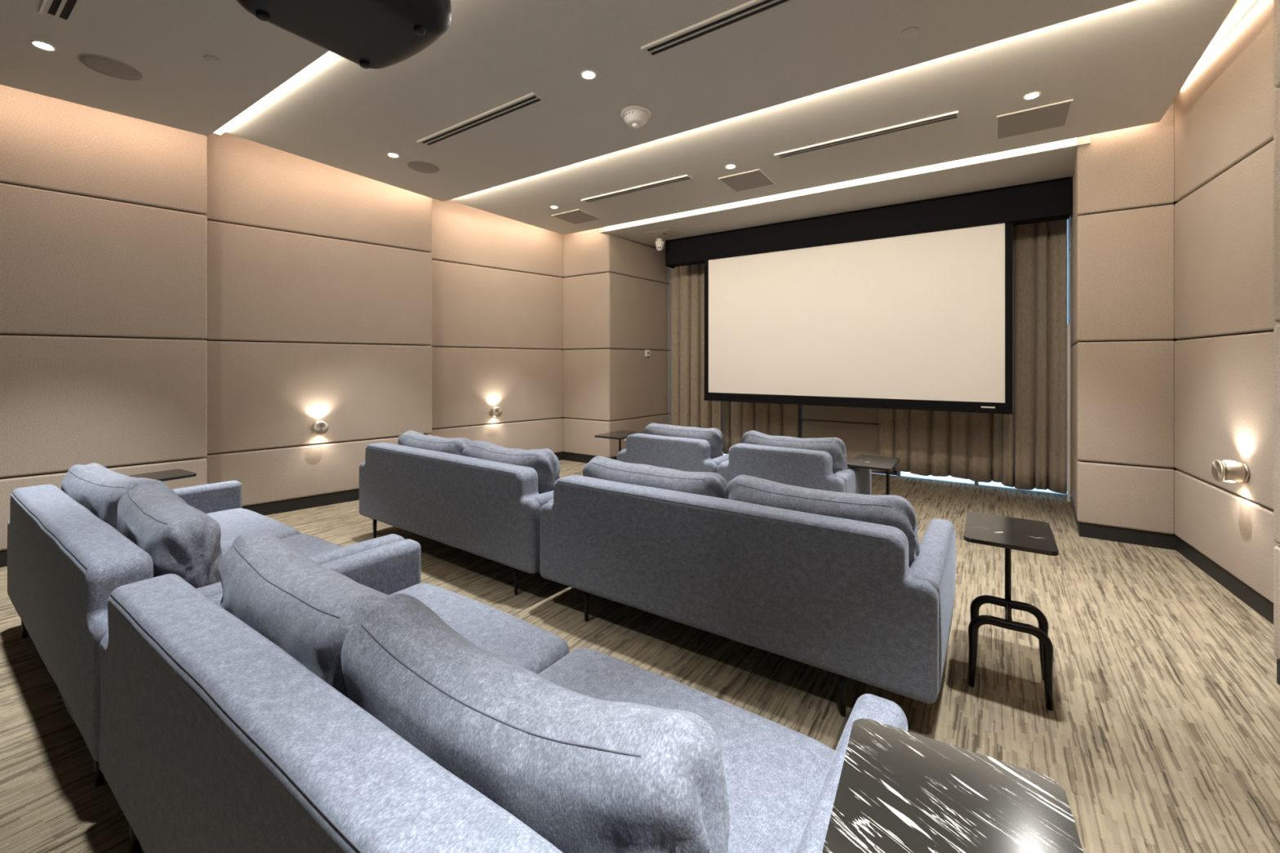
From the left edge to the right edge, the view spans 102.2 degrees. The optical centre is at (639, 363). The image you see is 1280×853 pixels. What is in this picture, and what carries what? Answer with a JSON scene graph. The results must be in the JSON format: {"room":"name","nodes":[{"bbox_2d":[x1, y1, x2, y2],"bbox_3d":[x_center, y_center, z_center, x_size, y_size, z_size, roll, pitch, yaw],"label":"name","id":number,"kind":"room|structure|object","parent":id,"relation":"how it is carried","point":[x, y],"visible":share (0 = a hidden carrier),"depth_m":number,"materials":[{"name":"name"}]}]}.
{"room":"home theater","nodes":[
{"label":"home theater","id":0,"kind":"room"},
{"bbox_2d":[0,84,670,551],"bbox_3d":[-2.756,-0.330,5.808,8.592,3.560,0.999,0,0,-42],"label":"wall","id":1,"kind":"structure","parent":0,"point":[171,298],"depth_m":4.94,"materials":[{"name":"brown"}]},
{"bbox_2d":[0,452,617,567],"bbox_3d":[-2.716,1.394,5.773,8.589,0.112,0.872,0,0,-42],"label":"baseboard","id":2,"kind":"structure","parent":1,"relation":"attached to","point":[298,504],"depth_m":5.17,"materials":[{"name":"black"}]},
{"bbox_2d":[311,421,328,435],"bbox_3d":[-3.200,0.645,5.157,0.132,0.132,0.122,0,0,-43],"label":"wall sconce","id":3,"kind":"object","parent":1,"relation":"attached to","point":[320,428],"visible":1,"depth_m":5.12,"materials":[{"name":"silver metal"}]},
{"bbox_2d":[489,407,502,417],"bbox_3d":[-1.930,0.653,6.905,0.132,0.132,0.122,0,0,-43],"label":"wall sconce","id":4,"kind":"object","parent":1,"relation":"attached to","point":[495,411],"visible":1,"depth_m":6.87,"materials":[{"name":"silver metal"}]},
{"bbox_2d":[644,350,649,356],"bbox_3d":[0.115,-0.150,7.870,0.028,0.105,0.110,0,0,40],"label":"thermostat","id":5,"kind":"object","parent":1,"relation":"attached to","point":[646,352],"visible":1,"depth_m":7.85,"materials":[{"name":"beige plastic"}]},
{"bbox_2d":[0,0,1257,249],"bbox_3d":[-0.020,-2.013,3.953,8.300,0.395,8.900,0,0,34],"label":"ceiling","id":6,"kind":"structure","parent":0,"point":[801,73],"depth_m":3.50,"materials":[{"name":"beige paint"}]},
{"bbox_2d":[30,40,56,51],"bbox_3d":[-3.471,-1.849,3.002,0.104,0.010,0.104,0,0,34],"label":"recessed light","id":7,"kind":"object","parent":6,"relation":"in","point":[47,46],"visible":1,"depth_m":3.00,"materials":[{"name":"white glass"}]},
{"bbox_2d":[38,0,86,24],"bbox_3d":[-2.553,-1.843,2.369,1.370,0.014,0.124,0,0,34],"label":"ceiling vent","id":8,"kind":"object","parent":6,"relation":"in","point":[67,11],"visible":1,"depth_m":2.69,"materials":[{"name":"beige plastic"}]},
{"bbox_2d":[76,53,143,80],"bbox_3d":[-3.305,-1.848,3.227,0.292,0.008,0.292,0,0,34],"label":"ceiling speaker","id":9,"kind":"object","parent":6,"relation":"attached to","point":[105,65],"visible":1,"depth_m":3.22,"materials":[{"name":"paint"}]},
{"bbox_2d":[204,55,220,63],"bbox_3d":[-2.602,-1.847,3.139,0.080,0.007,0.080,0,0,34],"label":"sprinkler cover","id":10,"kind":"object","parent":6,"relation":"attached to","point":[211,59],"visible":1,"depth_m":3.13,"materials":[{"name":"metal"}]},
{"bbox_2d":[213,50,337,134],"bbox_3d":[-0.910,-1.882,2.459,6.136,0.040,0.055,0,0,34],"label":"led strip","id":11,"kind":"object","parent":6,"relation":"attached to","point":[328,55],"visible":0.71,"depth_m":3.52,"materials":[{"name":"white plastic"}]},
{"bbox_2d":[236,0,451,69],"bbox_3d":[-0.885,-1.420,1.566,0.490,0.810,0.505,0,0,34],"label":"projector","id":12,"kind":"object","parent":6,"relation":"hanging from","point":[375,34],"visible":1,"depth_m":1.56,"materials":[{"name":"black plastic"}]},
{"bbox_2d":[386,152,399,157],"bbox_3d":[-2.216,-1.869,4.635,0.104,0.010,0.104,0,0,34],"label":"recessed light","id":13,"kind":"object","parent":6,"relation":"in","point":[392,154],"visible":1,"depth_m":4.63,"materials":[{"name":"beige plastic"}]},
{"bbox_2d":[406,160,439,173],"bbox_3d":[-2.052,-1.857,4.889,0.291,0.018,0.291,0,0,-44],"label":"ceiling speaker","id":14,"kind":"object","parent":6,"relation":"attached to","point":[423,166],"visible":1,"depth_m":4.88,"materials":[{"name":"paint"}]},
{"bbox_2d":[417,92,546,146],"bbox_3d":[-1.272,-1.863,4.001,1.380,0.014,0.124,0,-2,34],"label":"ceiling vent","id":15,"kind":"object","parent":6,"relation":"in","point":[531,100],"visible":1,"depth_m":3.94,"materials":[{"name":"beige plastic"}]},
{"bbox_2d":[551,208,601,224],"bbox_3d":[-0.804,-1.857,6.561,0.460,0.010,0.440,0,-2,34],"label":"ceiling vent","id":16,"kind":"object","parent":6,"relation":"attached to","point":[577,216],"visible":1,"depth_m":6.54,"materials":[{"name":"beige metal"}]},
{"bbox_2d":[580,70,596,79],"bbox_3d":[-0.333,-1.869,3.343,0.104,0.010,0.104,0,0,34],"label":"recessed light","id":17,"kind":"object","parent":6,"relation":"in","point":[588,74],"visible":1,"depth_m":3.34,"materials":[{"name":"white glass"}]},
{"bbox_2d":[620,104,651,128],"bbox_3d":[-0.030,-1.798,3.814,0.228,0.112,0.228,0,0,-11],"label":"smoke detector","id":18,"kind":"object","parent":6,"relation":"attached to","point":[635,116],"visible":1,"depth_m":3.75,"materials":[{"name":"beige plastic"}]},
{"bbox_2d":[581,174,693,203],"bbox_3d":[-0.068,-1.867,5.573,1.390,0.014,0.124,0,-2,34],"label":"ceiling vent","id":19,"kind":"object","parent":6,"relation":"in","point":[682,178],"visible":1,"depth_m":5.53,"materials":[{"name":"beige plastic"}]},
{"bbox_2d":[654,237,664,250],"bbox_3d":[0.284,-1.722,7.477,0.136,0.185,0.136,0,0,34],"label":"dome camera","id":20,"kind":"object","parent":6,"relation":"attached to","point":[659,243],"visible":1,"depth_m":7.43,"materials":[{"name":"beige plastic"}]},
{"bbox_2d":[644,227,684,238],"bbox_3d":[0.344,-1.809,7.194,0.400,0.012,0.400,0,0,34],"label":"ceiling vent","id":21,"kind":"object","parent":6,"relation":"in","point":[664,233],"visible":1,"depth_m":7.17,"materials":[{"name":"beige metal"}]},
{"bbox_2d":[670,263,721,431],"bbox_3d":[0.861,-0.201,8.037,0.920,3.226,0.125,0,0,34],"label":"curtain","id":22,"kind":"object","parent":6,"relation":"hanging from","point":[688,407],"visible":0.61,"depth_m":8.07,"materials":[{"name":"fabric"}]},
{"bbox_2d":[640,0,799,58],"bbox_3d":[0.646,-1.863,2.688,1.470,0.014,0.124,0,-2,34],"label":"ceiling vent","id":23,"kind":"object","parent":6,"relation":"in","point":[753,9],"visible":1,"depth_m":2.85,"materials":[{"name":"beige plastic"}]},
{"bbox_2d":[724,164,736,168],"bbox_3d":[0.863,-1.874,4.917,0.104,0.010,0.104,0,0,34],"label":"recessed light","id":24,"kind":"object","parent":6,"relation":"in","point":[730,166],"visible":1,"depth_m":4.90,"materials":[{"name":"beige plastic"}]},
{"bbox_2d":[718,168,775,191],"bbox_3d":[1.092,-1.857,5.263,0.435,0.010,0.440,0,-2,34],"label":"ceiling speaker","id":25,"kind":"object","parent":6,"relation":"attached to","point":[753,179],"visible":1,"depth_m":5.24,"materials":[{"name":"beige metal"}]},
{"bbox_2d":[721,401,798,453],"bbox_3d":[1.729,-0.211,7.605,1.220,3.206,0.096,0,0,34],"label":"curtain","id":26,"kind":"object","parent":6,"relation":"hanging from","point":[738,418],"visible":0.1,"depth_m":7.62,"materials":[{"name":"fabric"}]},
{"bbox_2d":[604,137,1078,231],"bbox_3d":[1.570,-1.865,5.699,5.008,0.090,0.014,0,0,34],"label":"led strip","id":27,"kind":"object","parent":6,"relation":"attached to","point":[1073,141],"visible":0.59,"depth_m":5.18,"materials":[{"name":"white plastic"}]},
{"bbox_2d":[774,111,959,159],"bbox_3d":[1.819,-1.867,4.281,1.405,0.014,0.124,0,-2,34],"label":"ceiling vent","id":28,"kind":"object","parent":6,"relation":"in","point":[953,115],"visible":1,"depth_m":4.22,"materials":[{"name":"beige plastic"}]},
{"bbox_2d":[665,177,1071,414],"bbox_3d":[2.345,-0.643,6.405,4.623,2.337,0.236,0,0,34],"label":"projection screen","id":29,"kind":"object","parent":6,"relation":"hanging from","point":[907,305],"visible":1,"depth_m":6.04,"materials":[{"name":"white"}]},
{"bbox_2d":[900,26,919,38],"bbox_3d":[1.504,-1.844,2.878,0.090,0.007,0.090,0,-2,34],"label":"sprinkler cover","id":30,"kind":"object","parent":6,"relation":"attached to","point":[909,32],"visible":1,"depth_m":2.87,"materials":[{"name":"metal"}]},
{"bbox_2d":[878,408,1001,482],"bbox_3d":[3.659,-0.214,6.290,1.390,3.202,0.110,0,0,35],"label":"curtain","id":31,"kind":"object","parent":6,"relation":"hanging from","point":[960,445],"visible":0.32,"depth_m":6.25,"materials":[{"name":"fabric"}]},
{"bbox_2d":[1022,91,1041,99],"bbox_3d":[2.747,-1.874,3.615,0.104,0.010,0.104,0,0,34],"label":"recessed light","id":32,"kind":"object","parent":6,"relation":"in","point":[1031,95],"visible":1,"depth_m":3.61,"materials":[{"name":"beige plastic"}]},
{"bbox_2d":[1001,219,1066,494],"bbox_3d":[4.314,-0.211,5.666,0.572,3.206,0.104,0,0,34],"label":"curtain","id":33,"kind":"object","parent":6,"relation":"hanging from","point":[1034,437],"visible":0.74,"depth_m":5.61,"materials":[{"name":"fabric"}]},
{"bbox_2d":[995,98,1072,139],"bbox_3d":[3.002,-1.857,3.955,0.445,0.010,0.440,0,-2,34],"label":"ceiling speaker","id":34,"kind":"object","parent":6,"relation":"attached to","point":[1054,115],"visible":1,"depth_m":3.93,"materials":[{"name":"beige metal"}]},
{"bbox_2d":[1185,0,1255,81],"bbox_3d":[3.583,-2.072,3.086,0.021,0.014,1.921,0,0,30],"label":"led strip","id":35,"kind":"object","parent":6,"relation":"attached to","point":[1251,2],"visible":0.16,"depth_m":3.24,"materials":[{"name":"white plastic"}]},
{"bbox_2d":[0,459,1279,852],"bbox_3d":[-0.121,1.510,3.806,8.300,0.120,8.545,0,0,34],"label":"floor","id":36,"kind":"structure","parent":0,"point":[1161,734],"depth_m":2.35,"materials":[{"name":"carpet"}]},
{"bbox_2d":[128,469,196,481],"bbox_3d":[-3.437,1.120,3.563,0.340,0.660,0.504,0,0,31],"label":"side table","id":37,"kind":"object","parent":36,"relation":"on","point":[172,474],"visible":0.15,"depth_m":3.65,"materials":[{"name":"black stone"}]},
{"bbox_2d":[7,462,404,786],"bbox_3d":[-2.288,1.012,2.658,2.153,0.875,1.066,0,0,34],"label":"sofa","id":38,"kind":"object","parent":36,"relation":"on","point":[69,548],"visible":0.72,"depth_m":2.07,"materials":[{"name":"grey fabric"}]},
{"bbox_2d":[61,462,166,529],"bbox_3d":[-2.816,0.795,2.765,0.987,0.441,0.240,0,0,28],"label":"cushion","id":39,"kind":"object","parent":38,"relation":"on","point":[100,489],"depth_m":2.65,"materials":[{"name":"grey fabric"}]},
{"bbox_2d":[116,484,223,588],"bbox_3d":[-2.041,0.795,2.234,0.997,0.439,0.273,0,0,34],"label":"cushion","id":40,"kind":"object","parent":38,"relation":"on","point":[181,540],"depth_m":1.97,"materials":[{"name":"grey fabric"}]},
{"bbox_2d":[206,508,301,552],"bbox_3d":[-2.630,1.062,2.990,0.946,0.162,0.902,0,0,34],"label":"seat cushion","id":41,"kind":"object","parent":38,"relation":"on","point":[233,522],"depth_m":3.15,"materials":[{"name":"grey fabric"}]},
{"bbox_2d":[222,533,342,557],"bbox_3d":[-1.845,1.062,2.452,0.946,0.162,0.902,0,0,34],"label":"seat cushion","id":42,"kind":"object","parent":38,"relation":"on","point":[309,545],"depth_m":2.82,"materials":[{"name":"grey fabric"}]},
{"bbox_2d":[359,430,559,595],"bbox_3d":[-1.212,1.011,4.120,2.152,0.878,1.025,0,0,36],"label":"sofa","id":43,"kind":"object","parent":36,"relation":"on","point":[482,499],"visible":0.8,"depth_m":3.53,"materials":[{"name":"grey fabric"}]},
{"bbox_2d":[397,430,471,455],"bbox_3d":[-1.656,0.796,4.197,0.926,0.444,0.249,0,0,36],"label":"cushion","id":44,"kind":"object","parent":43,"relation":"on","point":[456,446],"depth_m":4.08,"materials":[{"name":"grey fabric"}]},
{"bbox_2d":[462,440,559,493],"bbox_3d":[-0.933,0.794,3.675,0.936,0.445,0.252,0,0,36],"label":"cushion","id":45,"kind":"object","parent":43,"relation":"on","point":[546,464],"depth_m":3.45,"materials":[{"name":"grey fabric"}]},
{"bbox_2d":[97,532,907,852],"bbox_3d":[-0.508,1.004,1.439,2.150,0.892,1.064,0,0,34],"label":"sofa","id":46,"kind":"object","parent":36,"relation":"on","point":[355,703],"visible":0.98,"depth_m":1.05,"materials":[{"name":"grey fabric"}]},
{"bbox_2d":[217,532,389,697],"bbox_3d":[-0.984,0.792,1.514,1.008,0.448,0.258,0,0,34],"label":"cushion","id":47,"kind":"object","parent":46,"relation":"on","point":[317,615],"depth_m":1.36,"materials":[{"name":"grey fabric"}]},
{"bbox_2d":[389,582,568,674],"bbox_3d":[-0.859,1.062,1.777,0.944,0.162,0.902,0,0,34],"label":"seat cushion","id":48,"kind":"object","parent":46,"relation":"on","point":[518,642],"depth_m":1.92,"materials":[{"name":"grey fabric"}]},
{"bbox_2d":[341,593,732,852],"bbox_3d":[-0.270,0.786,1.029,0.937,0.455,0.260,0,0,34],"label":"cushion","id":49,"kind":"object","parent":46,"relation":"on","point":[586,774],"depth_m":0.88,"materials":[{"name":"grey fabric"}]},
{"bbox_2d":[538,647,835,852],"bbox_3d":[-0.075,1.062,1.240,0.944,0.163,0.902,0,0,34],"label":"seat cushion","id":50,"kind":"object","parent":46,"relation":"on","point":[775,773],"depth_m":1.32,"materials":[{"name":"grey fabric"}]},
{"bbox_2d":[594,430,643,452],"bbox_3d":[-0.218,1.120,5.752,0.360,0.660,0.534,0,0,34],"label":"side table","id":51,"kind":"object","parent":36,"relation":"on","point":[621,434],"visible":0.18,"depth_m":5.70,"materials":[{"name":"black wood"}]},
{"bbox_2d":[617,422,728,473],"bbox_3d":[0.483,1.016,5.011,1.056,0.868,1.040,0,0,34],"label":"sofa","id":52,"kind":"object","parent":36,"relation":"on","point":[686,449],"visible":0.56,"depth_m":4.58,"materials":[{"name":"grey fabric"}]},
{"bbox_2d":[643,422,723,458],"bbox_3d":[0.393,0.798,4.833,0.831,0.432,0.247,0,0,34],"label":"cushion","id":53,"kind":"object","parent":52,"relation":"on","point":[713,436],"depth_m":4.67,"materials":[{"name":"grey fabric"}]},
{"bbox_2d":[539,456,955,716],"bbox_3d":[0.536,1.011,2.893,2.078,0.878,1.024,0,0,34],"label":"sofa","id":54,"kind":"object","parent":36,"relation":"on","point":[844,584],"visible":1,"depth_m":2.31,"materials":[{"name":"grey fabric"}]},
{"bbox_2d":[582,456,727,498],"bbox_3d":[0.068,0.795,2.975,0.949,0.445,0.254,0,0,34],"label":"cushion","id":55,"kind":"object","parent":54,"relation":"on","point":[704,483],"depth_m":2.86,"materials":[{"name":"grey fabric"}]},
{"bbox_2d":[724,475,919,568],"bbox_3d":[0.825,0.797,2.458,0.894,0.439,0.249,0,0,34],"label":"cushion","id":56,"kind":"object","parent":54,"relation":"on","point":[895,511],"depth_m":2.32,"materials":[{"name":"grey fabric"}]},
{"bbox_2d":[716,430,871,494],"bbox_3d":[1.337,1.014,4.402,1.030,0.872,1.039,0,0,34],"label":"sofa","id":57,"kind":"object","parent":36,"relation":"on","point":[821,463],"visible":0.61,"depth_m":3.98,"materials":[{"name":"grey fabric"}]},
{"bbox_2d":[742,430,847,473],"bbox_3d":[1.245,0.798,4.224,0.850,0.441,0.258,0,0,34],"label":"cushion","id":58,"kind":"object","parent":57,"relation":"on","point":[835,446],"depth_m":4.06,"materials":[{"name":"grey fabric"}]},
{"bbox_2d":[847,454,900,494],"bbox_3d":[1.923,1.120,4.131,0.416,0.660,0.539,0,0,34],"label":"side table","id":59,"kind":"object","parent":36,"relation":"on","point":[862,461],"visible":0.28,"depth_m":4.08,"materials":[{"name":"black wood"}]},
{"bbox_2d":[822,718,1083,852],"bbox_3d":[0.522,1.120,0.829,0.398,0.660,0.534,0,0,30],"label":"side table","id":60,"kind":"object","parent":36,"relation":"on","point":[899,790],"visible":1,"depth_m":0.93,"materials":[{"name":"black stone"}]},
{"bbox_2d":[963,511,1058,711],"bbox_3d":[1.741,1.120,2.442,0.340,0.660,0.524,0,0,34],"label":"side table","id":61,"kind":"object","parent":36,"relation":"on","point":[1009,533],"visible":1,"depth_m":2.35,"materials":[{"name":"black metal"}]},
{"bbox_2d":[798,248,1071,494],"bbox_3d":[2.728,-0.330,7.170,5.400,3.560,0.285,0,0,34],"label":"wall","id":62,"kind":"structure","parent":0,"point":[857,427],"depth_m":6.96,"materials":[{"name":"brown"}]},
{"bbox_2d":[897,218,1069,494],"bbox_3d":[4.021,-0.090,6.167,1.708,3.120,0.060,0,0,34],"label":"window","id":63,"kind":"structure","parent":62,"relation":"in","point":[951,479],"depth_m":6.07,"materials":[{"name":"blue glass"}]},
{"bbox_2d":[1069,0,1279,659],"bbox_3d":[2.746,-0.330,1.947,0.730,3.560,8.441,0,0,29],"label":"wall","id":64,"kind":"structure","parent":0,"point":[1175,220],"depth_m":3.75,"materials":[{"name":"brown"}]},
{"bbox_2d":[1066,324,1070,502],"bbox_3d":[4.490,0.520,5.403,0.024,1.860,0.020,0,0,34],"label":"trim","id":65,"kind":"structure","parent":64,"relation":"attached to","point":[1068,325],"depth_m":5.39,"materials":[{"name":"beige metal"}]},
{"bbox_2d":[1071,493,1279,685],"bbox_3d":[2.788,1.394,1.929,0.603,0.112,8.446,0,0,27],"label":"baseboard","id":66,"kind":"structure","parent":64,"relation":"attached to","point":[1262,606],"depth_m":3.82,"materials":[{"name":"black"}]},
{"bbox_2d":[1211,459,1249,482],"bbox_3d":[3.573,0.655,3.122,0.122,0.132,0.132,0,0,29],"label":"wall sconce","id":67,"kind":"object","parent":64,"relation":"attached to","point":[1228,471],"visible":1,"depth_m":3.09,"materials":[{"name":"silver metal"}]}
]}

